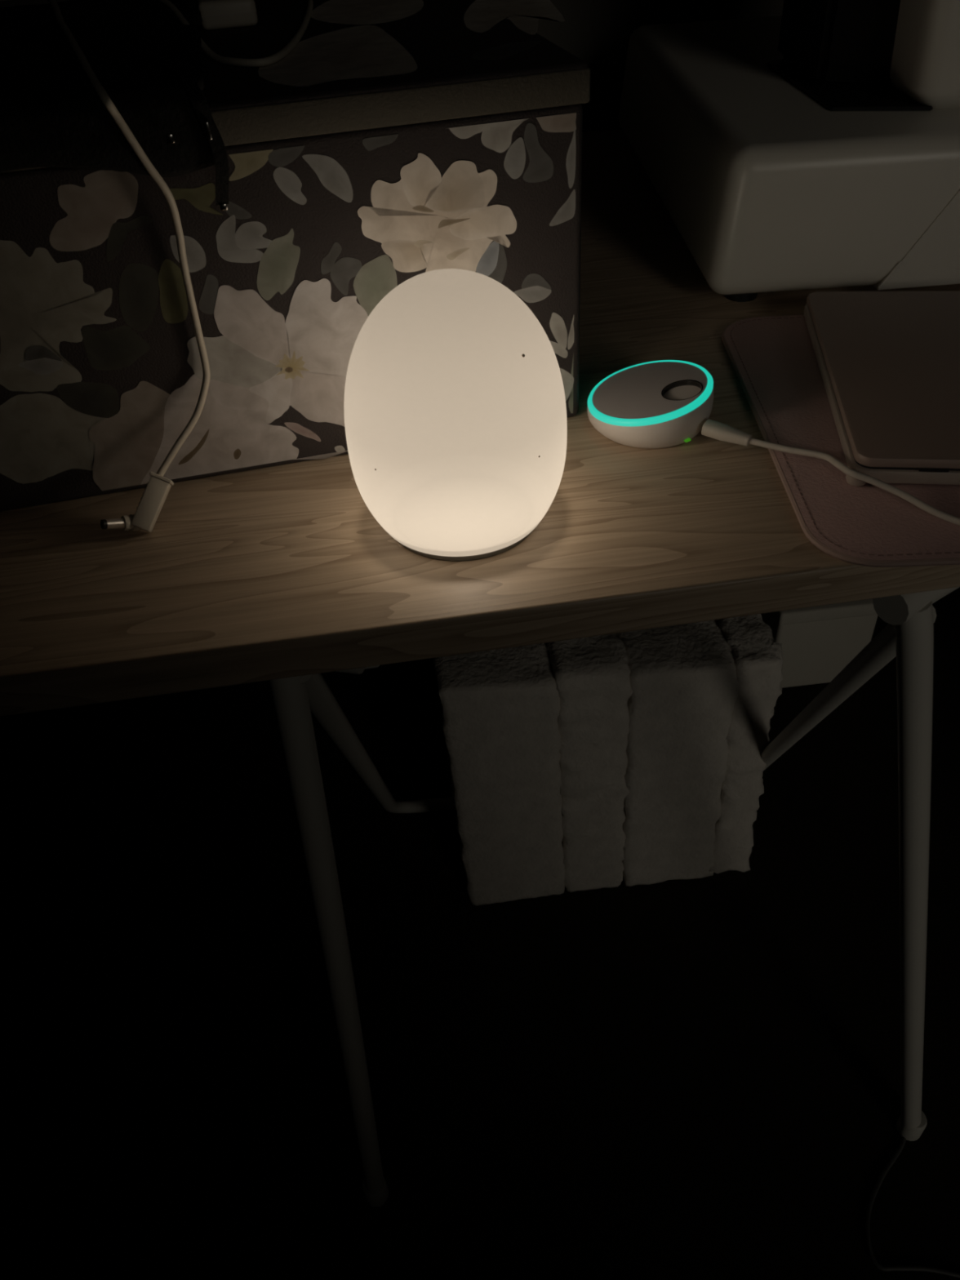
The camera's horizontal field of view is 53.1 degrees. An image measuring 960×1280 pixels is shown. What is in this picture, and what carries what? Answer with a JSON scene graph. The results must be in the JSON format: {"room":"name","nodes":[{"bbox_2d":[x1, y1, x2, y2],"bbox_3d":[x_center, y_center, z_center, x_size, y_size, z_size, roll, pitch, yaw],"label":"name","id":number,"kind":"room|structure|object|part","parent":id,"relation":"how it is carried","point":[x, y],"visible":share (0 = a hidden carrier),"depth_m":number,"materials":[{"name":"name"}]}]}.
{"room":"home office","nodes":[
{"label":"home office","id":0,"kind":"room"},
{"bbox_2d":[0,0,783,132],"bbox_3d":[0.170,-0.973,0.767,3.900,2.520,0.080,-8,41,-4],"label":"wall","id":1,"kind":"structure","parent":0,"point":[598,33],"depth_m":1.00,"materials":[{"name":"black paint"}]},
{"bbox_2d":[0,586,959,1279],"bbox_3d":[0.445,0.914,0.461,3.900,0.050,2.890,-8,41,-4],"label":"floor","id":2,"kind":"structure","parent":0,"point":[696,1078],"depth_m":1.03,"materials":[{"name":"black"}]},
{"bbox_2d":[0,128,959,1206],"bbox_3d":[0.044,0.000,0.956,1.340,0.720,0.775,-8,41,-4],"label":"desk","id":3,"kind":"object","parent":2,"relation":"on","point":[285,575],"visible":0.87,"depth_m":0.47,"materials":[{"name":"brown wood"}]},
{"bbox_2d":[47,0,210,532],"bbox_3d":[-0.213,-0.239,0.553,0.074,0.197,0.362,-15,42,-12],"label":"power cable","id":4,"kind":"object","parent":3,"relation":"on","point":[157,488],"visible":1,"depth_m":0.47,"materials":[{"name":"plastic"}]},
{"bbox_2d":[0,0,590,511],"bbox_3d":[-0.189,-0.248,0.575,0.501,0.179,0.309,-11,41,-8],"label":"storage box","id":5,"kind":"object","parent":3,"relation":"on","point":[397,141],"visible":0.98,"depth_m":0.46,"materials":[{"name":"cardboard"}]},
{"bbox_2d":[0,392,107,484],"bbox_3d":[-0.218,-0.103,0.488,0.072,0.049,0.001,-11,41,-8],"label":"petal","id":6,"kind":"object","parent":5,"relation":"on","point":[42,437],"depth_m":0.49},
{"bbox_2d":[0,240,116,391],"bbox_3d":[-0.206,-0.153,0.449,0.071,0.078,0.001,-11,41,-8],"label":"flower","id":7,"kind":"object","parent":5,"relation":"on","point":[46,302],"depth_m":0.45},
{"bbox_2d":[49,169,137,251],"bbox_3d":[-0.172,-0.191,0.427,0.044,0.032,0.001,-11,41,-8],"label":"flower","id":8,"kind":"object","parent":5,"relation":"on","point":[107,197],"depth_m":0.43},
{"bbox_2d":[0,0,229,210],"bbox_3d":[-0.278,-0.277,0.499,0.280,0.052,0.308,-11,41,-8],"label":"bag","id":9,"kind":"object","parent":5,"relation":"on","point":[150,64],"visible":0.97,"depth_m":0.41,"materials":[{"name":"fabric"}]},
{"bbox_3d":[-0.129,-0.208,0.399,0.003,0.004,0.004,-11,41,-8],"label":"zip pull","id":10,"kind":"part","parent":9,"relation":"part of","materials":[{"name":"silver metal"}]},
{"bbox_3d":[-0.113,-0.212,0.400,0.002,0.007,0.004,-11,41,-8],"label":"zip pull","id":11,"kind":"part","parent":9,"relation":"part of","materials":[{"name":"silver metal"}]},
{"bbox_2d":[88,381,170,490],"bbox_3d":[-0.179,-0.106,0.497,0.053,0.057,0.001,-11,41,-8],"label":"petal","id":12,"kind":"object","parent":5,"relation":"on","point":[127,443],"depth_m":0.50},
{"bbox_2d":[0,0,313,66],"bbox_3d":[-0.189,-0.344,0.534,0.191,0.018,0.222,-8,41,-4],"label":"cable","id":13,"kind":"object","parent":5,"relation":"on","point":[260,62],"visible":1,"depth_m":0.48,"materials":[{"name":"plastic"}]},
{"bbox_2d":[140,373,298,484],"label":"petal","id":14,"kind":"object","parent":5,"relation":"on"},
{"bbox_2d":[197,0,257,30],"bbox_3d":[-0.149,-0.371,0.565,0.032,0.014,0.046,-11,41,-8],"label":"power adapter","id":15,"kind":"object","parent":5,"relation":"on","point":[215,14],"visible":0.99,"depth_m":0.55,"materials":[{"name":"white plastic"}]},
{"bbox_2d":[186,335,282,387],"bbox_3d":[-0.122,-0.140,0.486,0.048,0.033,0.001,-11,41,-8],"label":"petal","id":16,"kind":"object","parent":5,"relation":"on","point":[229,362],"depth_m":0.49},
{"bbox_2d":[208,379,290,423],"bbox_3d":[-0.106,-0.136,0.494,0.067,0.053,0.001,-11,41,-8],"label":"petal","id":17,"kind":"object","parent":5,"relation":"on","point":[228,395],"depth_m":0.50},
{"bbox_2d":[213,284,289,364],"bbox_3d":[-0.113,-0.154,0.477,0.033,0.047,0.001,-11,41,-8],"label":"petal","id":18,"kind":"object","parent":5,"relation":"on","point":[243,317],"depth_m":0.47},
{"bbox_2d":[248,372,292,422],"bbox_3d":[-0.108,-0.127,0.501,0.022,0.028,0.001,-11,41,-8],"label":"petal","id":19,"kind":"object","parent":5,"relation":"on","point":[277,390],"depth_m":0.50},
{"bbox_2d":[275,350,309,379],"bbox_3d":[-0.097,-0.141,0.493,0.018,0.015,0.001,-11,41,-8],"label":"flower center","id":20,"kind":"object","parent":5,"relation":"on","point":[297,364],"depth_m":0.49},
{"bbox_2d":[284,422,320,441],"bbox_3d":[-0.095,-0.112,0.518,0.017,0.015,0.001,-11,41,-8],"label":"leaf","id":21,"kind":"object","parent":5,"relation":"on","point":[295,427],"depth_m":0.52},
{"bbox_2d":[289,370,346,426],"bbox_3d":[-0.081,-0.127,0.509,0.040,0.041,0.001,-11,41,-8],"label":"petal","id":22,"kind":"object","parent":5,"relation":"on","point":[318,397],"depth_m":0.51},
{"bbox_2d":[294,450,347,459],"bbox_3d":[-0.087,-0.101,0.530,0.034,0.003,0.001,-11,41,-8],"label":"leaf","id":23,"kind":"object","parent":5,"relation":"on","point":[326,455],"depth_m":0.53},
{"bbox_2d":[285,278,368,376],"bbox_3d":[-0.077,-0.153,0.488,0.045,0.060,0.001,-11,41,-8],"label":"petal","id":24,"kind":"object","parent":5,"relation":"on","point":[324,331],"depth_m":0.48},
{"bbox_2d":[257,24,417,86],"bbox_3d":[-0.075,-0.293,0.481,0.074,0.001,0.142,-11,41,-8],"label":"flower","id":25,"kind":"object","parent":5,"relation":"on","point":[368,51],"depth_m":0.47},
{"bbox_2d":[334,445,345,452],"bbox_3d":[-0.077,-0.105,0.529,0.005,0.004,0.001,-11,41,-8],"label":"flower","id":26,"kind":"object","parent":5,"relation":"on","point":[339,448],"depth_m":0.53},
{"bbox_2d":[311,0,423,24],"bbox_3d":[-0.071,-0.393,0.594,0.073,0.001,0.148,-11,41,-8],"label":"flower","id":27,"kind":"object","parent":5,"relation":"on","point":[338,11],"depth_m":0.57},
{"bbox_3d":[-0.211,-0.306,0.519,0.463,0.017,0.308,-11,41,-8],"label":"lid","id":28,"kind":"part","parent":5,"relation":"part of","materials":[{"name":"fabric"}]},
{"bbox_2d":[381,240,427,272],"bbox_3d":[-0.036,-0.188,0.471,0.022,0.016,0.001,-11,41,-8],"label":"petal","id":29,"kind":"object","parent":5,"relation":"on","point":[406,257],"depth_m":0.47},
{"bbox_2d":[400,152,441,206],"bbox_3d":[-0.027,-0.215,0.451,0.019,0.024,0.001,-11,41,-8],"label":"petal","id":30,"kind":"object","parent":5,"relation":"on","point":[420,178],"depth_m":0.45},
{"bbox_2d":[357,166,510,271],"bbox_3d":[-0.020,-0.202,0.465,0.077,0.063,0.001,-11,41,-8],"label":"flower","id":31,"kind":"object","parent":5,"relation":"on","point":[392,217],"depth_m":0.46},
{"bbox_2d":[426,160,484,213],"bbox_3d":[-0.012,-0.215,0.456,0.029,0.023,0.001,-11,41,-8],"label":"petal","id":32,"kind":"object","parent":5,"relation":"on","point":[461,188],"depth_m":0.46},
{"bbox_2d":[444,124,484,138],"bbox_3d":[-0.006,-0.234,0.442,0.021,0.005,0.001,-11,41,-8],"label":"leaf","id":33,"kind":"object","parent":5,"relation":"on","point":[467,131],"depth_m":0.44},
{"bbox_2d":[448,204,516,239],"bbox_3d":[0.002,-0.204,0.469,0.034,0.015,0.001,-11,41,-8],"label":"petal","id":34,"kind":"object","parent":5,"relation":"on","point":[493,220],"depth_m":0.47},
{"bbox_2d":[480,118,528,152],"bbox_3d":[0.012,-0.234,0.447,0.024,0.013,0.001,-11,41,-8],"label":"petal","id":35,"kind":"object","parent":5,"relation":"on","point":[495,136],"depth_m":0.45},
{"bbox_2d":[463,0,564,35],"bbox_3d":[0.015,-0.365,0.555,0.067,0.001,0.178,-11,41,-8],"label":"flower","id":36,"kind":"object","parent":5,"relation":"on","point":[482,15],"depth_m":0.54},
{"bbox_2d":[536,112,576,132],"bbox_3d":[0.035,-0.241,0.449,0.020,0.008,0.001,-11,41,-8],"label":"petal","id":37,"kind":"object","parent":5,"relation":"on","point":[562,122],"depth_m":0.45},
{"bbox_2d":[549,312,567,348],"bbox_3d":[0.042,-0.165,0.515,0.010,0.021,0.001,-11,41,-8],"label":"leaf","id":38,"kind":"object","parent":5,"relation":"on","point":[557,324],"depth_m":0.51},
{"bbox_2d":[549,340,568,358],"bbox_3d":[0.041,-0.158,0.521,0.013,0.012,0.001,-11,41,-8],"label":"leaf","id":39,"kind":"object","parent":5,"relation":"on","point":[558,349],"depth_m":0.52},
{"bbox_2d":[559,367,573,400],"bbox_3d":[0.047,-0.143,0.535,0.011,0.023,0.001,-11,41,-8],"label":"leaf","id":40,"kind":"object","parent":5,"relation":"on","point":[567,379],"depth_m":0.54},
{"bbox_2d":[567,315,574,349],"bbox_3d":[0.049,-0.165,0.517,0.004,0.019,0.001,-11,41,-8],"label":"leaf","id":41,"kind":"object","parent":5,"relation":"on","point":[571,335],"depth_m":0.52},
{"bbox_3d":[-0.098,0.260,0.688,0.056,0.669,0.024,-8,41,-4],"label":"leg","id":42,"kind":"part","parent":3,"relation":"part of","materials":[{"name":"paint"}]},
{"bbox_2d":[343,268,567,560],"bbox_3d":[-0.012,-0.107,0.443,0.103,0.122,0.103,-8,41,-4],"label":"lamp","id":43,"kind":"object","parent":3,"relation":"on","point":[455,408],"visible":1,"depth_m":0.41,"materials":[{"name":"plastic"}]},
{"bbox_3d":[0.121,0.093,0.876,0.469,0.672,0.474,-8,41,-4],"label":"leg frame","id":44,"kind":"part","parent":3,"relation":"part of","materials":[{"name":"paint"}]},
{"bbox_2d":[586,360,713,448],"bbox_3d":[0.095,-0.133,0.535,0.069,0.027,0.070,-8,41,-4],"label":"smart speaker","id":45,"kind":"object","parent":3,"relation":"on","point":[661,403],"visible":1,"depth_m":0.52},
{"bbox_3d":[0.093,-0.139,0.531,0.062,0.012,0.064,-8,41,-4],"label":"plate","id":46,"kind":"part","parent":45,"relation":"part of","materials":[{"name":"grey plastic"}]},
{"bbox_2d":[618,0,959,302],"bbox_3d":[0.294,-0.491,0.722,0.309,0.300,0.461,-4,41,1],"label":"appliance","id":47,"kind":"object","parent":3,"relation":"on","point":[815,144],"visible":1,"depth_m":0.63,"materials":[{"name":"white plastic"}]},
{"bbox_3d":[0.269,-0.415,0.710,0.089,0.003,0.208,-2,41,3],"label":"black plate","id":48,"kind":"part","parent":47,"relation":"part of","materials":[{"name":"plastic"}]},
{"bbox_2d":[721,314,959,567],"bbox_3d":[0.327,-0.128,0.527,0.346,0.004,0.273,-2,41,3],"label":"laptop sleeve","id":49,"kind":"object","parent":3,"relation":"on","point":[773,358],"visible":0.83,"depth_m":0.48,"materials":[{"name":"pink leather"}]},
{"bbox_2d":[701,418,959,525],"bbox_3d":[0.219,-0.069,0.457,0.246,0.011,0.033,20,47,26],"label":"cable","id":50,"kind":"object","parent":49,"relation":"on","point":[711,428],"visible":1,"depth_m":0.49,"materials":[{"name":"white plastic"}]},
{"bbox_3d":[0.229,-0.065,0.451,0.222,0.011,0.032,20,46,25],"label":"cord","id":51,"kind":"part","parent":50,"relation":"part of","materials":[{"name":"white plastic"}]},
{"bbox_2d":[803,290,959,485],"bbox_3d":[0.347,-0.145,0.530,0.306,0.015,0.214,3,41,8],"label":"laptop","id":52,"kind":"object","parent":49,"relation":"on","point":[888,362],"visible":1,"depth_m":0.53,"materials":[{"name":"metal"}]},
{"bbox_3d":[0.313,0.222,0.696,0.182,0.671,0.021,-8,41,-4],"label":"leg","id":53,"kind":"part","parent":3,"relation":"part of","materials":[{"name":"paint"}]},
{"bbox_2d":[433,613,782,906],"bbox_3d":[0.138,0.133,1.069,0.352,0.360,0.103,-6,41,-3],"label":"towels","id":54,"kind":"object","parent":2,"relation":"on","point":[595,762],"visible":0.97,"depth_m":0.99,"materials":[{"name":"white fabric"}]},
{"bbox_2d":[760,598,877,688],"bbox_3d":[0.474,-0.024,1.384,0.143,0.146,0.113,-6,41,-2],"label":"box","id":55,"kind":"object","parent":2,"relation":"on","point":[818,642],"visible":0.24,"depth_m":1.33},
{"bbox_3d":[0.470,-0.071,1.344,0.143,0.022,0.113,-6,41,-2],"label":"lid","id":56,"kind":"part","parent":55,"relation":"part of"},
{"bbox_2d":[865,1136,959,1277],"bbox_3d":[0.397,0.524,0.871,0.119,0.004,0.178,-17,43,-14],"label":"cord","id":57,"kind":"object","parent":2,"relation":"on","point":[889,1268],"visible":0.95,"depth_m":0.86,"materials":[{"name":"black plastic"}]}
]}

